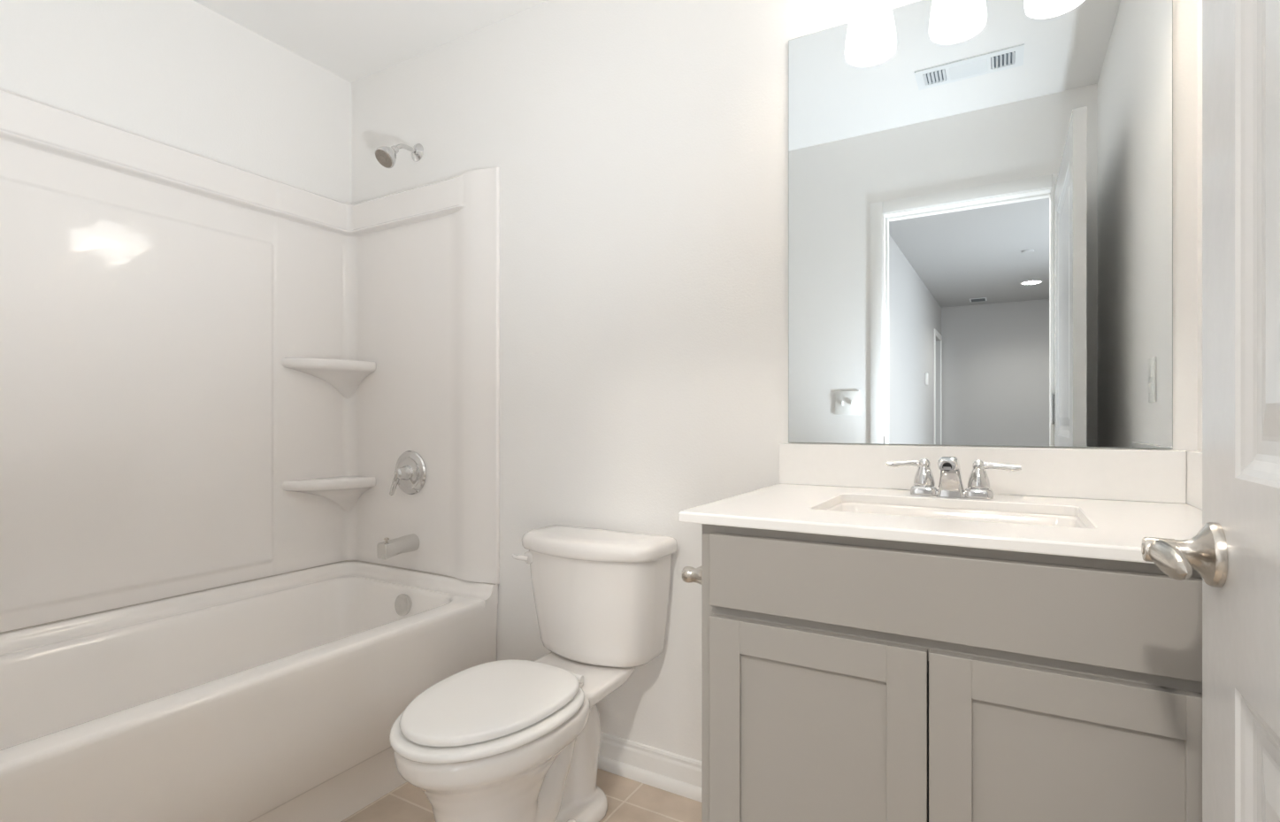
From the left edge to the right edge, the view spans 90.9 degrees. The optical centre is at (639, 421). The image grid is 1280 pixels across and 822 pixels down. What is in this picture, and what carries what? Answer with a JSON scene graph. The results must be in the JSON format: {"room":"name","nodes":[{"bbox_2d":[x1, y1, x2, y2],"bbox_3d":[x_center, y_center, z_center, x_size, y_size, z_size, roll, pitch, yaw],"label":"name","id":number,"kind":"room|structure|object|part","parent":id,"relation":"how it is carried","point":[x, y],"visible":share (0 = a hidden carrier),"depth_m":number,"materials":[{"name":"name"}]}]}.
{"room":"bathroom","nodes":[
{"label":"bathroom","id":0,"kind":"room"},
{"bbox_2d":[0,0,351,203],"bbox_3d":[-1.637,-0.159,1.887,0.120,2.447,1.640,0,0,30],"label":"wall","id":1,"kind":"structure","parent":0,"point":[183,74],"depth_m":2.05,"materials":[{"name":"white paint"}]},
{"bbox_2d":[0,88,499,634],"bbox_3d":[-1.212,-0.160,1.704,0.800,1.431,1.532,0,0,30],"label":"shower surround","id":2,"kind":"object","parent":1,"relation":"attached to","point":[214,373],"visible":0.99,"depth_m":2.11,"materials":[{"name":"white plastic"}]},
{"bbox_2d":[281,475,375,511],"bbox_3d":[-1.176,0.294,2.392,0.153,0.155,0.285,0,0,30],"label":"corner shelf","id":3,"kind":"object","parent":2,"relation":"attached to","point":[298,493],"depth_m":2.42,"materials":[{"name":"white plastic"}]},
{"bbox_2d":[281,357,375,398],"bbox_3d":[-1.176,-0.160,2.392,0.153,0.155,0.285,0,0,30],"label":"corner shelf","id":4,"kind":"object","parent":2,"relation":"attached to","point":[301,377],"depth_m":2.42,"materials":[{"name":"white plastic"}]},
{"bbox_2d":[376,533,419,559],"bbox_3d":[-0.887,0.452,2.309,0.060,0.072,0.145,0,0,30],"label":"tub spout","id":5,"kind":"object","parent":2,"relation":"attached to","point":[386,549],"visible":1,"depth_m":2.28,"materials":[{"name":"silver metal"}]},
{"bbox_2d":[389,450,426,495],"bbox_3d":[-0.885,0.191,2.343,0.166,0.166,0.080,0,0,30],"label":"shower valve","id":6,"kind":"object","parent":2,"relation":"attached to","point":[410,473],"visible":1,"depth_m":2.35,"materials":[{"name":"silver metal"}]},
{"bbox_3d":[-0.902,0.227,2.328,0.046,0.089,0.028,0,0,-12],"label":"lever","id":7,"kind":"part","parent":6,"relation":"part of","materials":[{"name":"silver metal"}]},
{"bbox_2d":[192,0,547,83],"bbox_3d":[-0.412,-1.407,1.252,2.877,0.050,1.760,0,0,30],"label":"ceiling","id":8,"kind":"structure","parent":0,"point":[353,41],"depth_m":2.19,"materials":[{"name":"white paint"}]},
{"bbox_2d":[340,768,701,821],"bbox_3d":[-0.412,1.089,1.252,2.877,0.050,1.760,0,0,30],"label":"floor","id":9,"kind":"structure","parent":0,"point":[629,800],"depth_m":1.75,"materials":[{"name":"tile"}]},
{"bbox_2d":[0,561,498,821],"bbox_3d":[-1.214,0.810,1.704,0.793,0.508,1.531,0,0,30],"label":"bathtub","id":10,"kind":"object","parent":9,"relation":"on","point":[279,698],"visible":0.95,"depth_m":1.68,"materials":[{"name":"white ceramic"}]},
{"bbox_2d":[389,524,677,821],"bbox_3d":[-0.275,0.695,1.588,0.454,0.740,0.772,0,0,30],"label":"toilet","id":11,"kind":"object","parent":9,"relation":"on","point":[502,740],"visible":1,"depth_m":1.60,"materials":[{"name":"white ceramic"}]},
{"bbox_3d":[-0.353,0.665,1.452,0.370,0.020,0.458,0,0,30],"label":"seat","id":12,"kind":"part","parent":11,"relation":"part of","materials":[{"name":"white plastic"}]},
{"bbox_3d":[-0.349,0.640,1.460,0.332,0.024,0.436,0,0,30],"label":"lid","id":13,"kind":"part","parent":11,"relation":"part of","materials":[{"name":"white plastic"}]},
{"bbox_3d":[-0.293,0.872,1.557,0.364,0.386,0.682,0,0,30],"label":"bowl","id":14,"kind":"part","parent":11,"relation":"part of","materials":[{"name":"white ceramic"}]},
{"bbox_3d":[-0.346,0.400,1.851,0.063,0.038,0.040,0,0,30],"label":"flush lever","id":15,"kind":"part","parent":11,"relation":"part of","materials":[{"name":"white ceramic"}]},
{"bbox_3d":[-0.142,0.350,1.820,0.454,0.050,0.238,0,0,30],"label":"tank lid","id":16,"kind":"part","parent":11,"relation":"part of","materials":[{"name":"white ceramic"}]},
{"bbox_3d":[-0.139,0.521,1.824,0.426,0.314,0.212,0,0,30],"label":"tank","id":17,"kind":"part","parent":11,"relation":"part of","materials":[{"name":"white ceramic"}]},
{"bbox_2d":[701,523,1202,821],"bbox_3d":[0.605,0.623,1.192,0.812,0.883,0.604,0,0,30],"label":"vanity cabinet","id":18,"kind":"object","parent":9,"relation":"on","point":[845,678],"visible":0.73,"depth_m":0.94,"materials":[{"name":"paint"}]},
{"bbox_2d":[681,565,701,584],"bbox_3d":[0.147,0.292,1.268,0.059,0.048,0.203,0,0,30],"label":"toilet paper holder","id":19,"kind":"object","parent":18,"relation":"attached to","point":[689,574],"visible":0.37,"depth_m":1.19,"materials":[{"name":"silver metal"}]},
{"bbox_3d":[0.281,0.647,1.040,0.354,0.604,0.019,0,0,30],"label":"door","id":20,"kind":"part","parent":18,"relation":"part of","materials":[{"name":"paint"}]},
{"bbox_2d":[678,482,1202,563],"bbox_3d":[0.589,0.172,1.198,0.846,0.019,0.614,0,0,30],"label":"countertop","id":21,"kind":"structure","parent":18,"relation":"on","point":[1115,530],"depth_m":1.06,"materials":[{"name":"stone"}]},
{"bbox_2d":[885,456,1021,498],"bbox_3d":[0.658,0.117,1.339,0.265,0.090,0.140,0,0,30],"label":"faucet","id":22,"kind":"object","parent":21,"relation":"on","point":[950,485],"visible":1,"depth_m":1.35,"materials":[{"name":"silver metal"}]},
{"bbox_3d":[0.595,0.094,1.418,0.077,0.019,0.014,0,0,20],"label":"lever","id":23,"kind":"part","parent":22,"relation":"part of","materials":[{"name":"silver metal"}]},
{"bbox_3d":[0.633,0.112,1.403,0.043,0.062,0.043,0,0,30],"label":"handle","id":24,"kind":"part","parent":22,"relation":"part of","materials":[{"name":"silver metal"}]},
{"bbox_3d":[0.658,0.117,1.339,0.057,0.089,0.134,0,0,30],"label":"spout","id":25,"kind":"part","parent":22,"relation":"part of","materials":[{"name":"silver metal"}]},
{"bbox_3d":[0.680,0.152,1.376,0.162,0.019,0.053,0,0,30],"label":"plate","id":26,"kind":"part","parent":22,"relation":"part of","materials":[{"name":"silver metal"}]},
{"bbox_3d":[0.726,0.112,1.350,0.043,0.062,0.043,0,0,30],"label":"handle","id":27,"kind":"part","parent":22,"relation":"part of","materials":[{"name":"silver metal"}]},
{"bbox_3d":[0.758,0.094,1.324,0.077,0.019,0.014,0,0,40],"label":"lever","id":28,"kind":"part","parent":22,"relation":"part of","materials":[{"name":"silver metal"}]},
{"bbox_2d":[825,501,1087,528],"bbox_3d":[0.579,0.251,1.196,0.489,0.138,0.348,0,0,30],"label":"sink basin","id":29,"kind":"object","parent":21,"relation":"in","point":[966,514],"visible":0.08,"depth_m":1.31,"materials":[{"name":"white ceramic"}]},
{"bbox_2d":[1186,450,1202,510],"bbox_3d":[0.950,0.109,0.997,0.020,0.105,0.602,0,0,30],"label":"side splash","id":30,"kind":"object","parent":21,"relation":"on","point":[1193,457],"visible":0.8,"depth_m":1.20,"materials":[{"name":"stone"}]},
{"bbox_3d":[0.436,0.262,0.951,0.710,0.126,0.019,0,0,30],"label":"drawer","id":31,"kind":"part","parent":18,"relation":"part of","materials":[{"name":"paint"}]},
{"bbox_3d":[0.590,0.647,0.863,0.354,0.604,0.019,0,0,30],"label":"door","id":32,"kind":"part","parent":18,"relation":"part of","materials":[{"name":"paint"}]},
{"bbox_2d":[351,0,1197,760],"bbox_3d":[-0.003,-0.159,1.963,2.877,2.447,0.120,0,0,30],"label":"wall","id":33,"kind":"structure","parent":0,"point":[640,148],"depth_m":1.90,"materials":[{"name":"white paint"}]},
{"bbox_2d":[374,143,423,168],"bbox_3d":[-0.884,-0.982,2.300,0.077,0.133,0.175,0,0,30],"label":"shower","id":34,"kind":"object","parent":33,"relation":"attached to","point":[386,156],"visible":1,"depth_m":2.26,"materials":[{"name":"silver metal"}]},
{"bbox_3d":[-0.867,-1.003,2.323,0.017,0.043,0.106,0,0,30],"label":"arm","id":35,"kind":"part","parent":34,"relation":"part of","materials":[{"name":"silver metal"}]},
{"bbox_2d":[597,731,701,802],"bbox_3d":[-0.048,1.014,1.904,1.029,0.100,0.027,0,0,30],"label":"baseboard","id":36,"kind":"structure","parent":33,"relation":"attached to","point":[672,772],"depth_m":1.85,"materials":[{"name":"white paint"}]},
{"bbox_2d":[788,0,1172,448],"bbox_3d":[0.733,-0.476,1.466,0.787,1.060,0.006,0,0,30],"label":"mirror","id":37,"kind":"object","parent":33,"relation":"attached to","point":[980,192],"visible":1,"depth_m":1.43,"materials":[{"name":"grey mirror"}]},
{"bbox_2d":[779,443,1186,503],"bbox_3d":[0.728,0.109,1.461,0.826,0.105,0.020,0,0,30],"label":"backsplash","id":38,"kind":"structure","parent":33,"relation":"attached to","point":[1138,475],"depth_m":1.39,"materials":[{"name":"stone"}]},
{"bbox_2d":[1197,0,1202,451],"bbox_3d":[0.753,-0.159,0.513,0.120,2.447,1.640,0,0,30],"label":"wall","id":39,"kind":"structure","parent":0,"point":[1199,2],"depth_m":1.24,"materials":[{"name":"white paint"}]},
{"bbox_3d":[-0.825,-0.159,0.535,2.637,2.447,0.105,0,0,30],"label":"wall","id":40,"kind":"structure","parent":0,"visible":0},
{"bbox_2d":[1141,0,1279,821],"bbox_3d":[0.433,0.041,0.337,0.158,2.023,0.794,0,0,30],"label":"open door","id":41,"kind":"structure","parent":40,"relation":"in","point":[1235,552],"depth_m":0.58,"materials":[{"name":"white paint"}]},
{"bbox_3d":[0.543,0.135,0.626,0.061,0.065,0.128,0,0,30],"label":"door handle","id":42,"kind":"part","parent":41,"relation":"part of","materials":[{"name":"silver metal"}]},
{"bbox_3d":[0.436,0.041,0.342,0.035,2.023,0.783,0,0,30],"label":"door","id":43,"kind":"part","parent":41,"relation":"part of","materials":[{"name":"white paint"}]}
]}

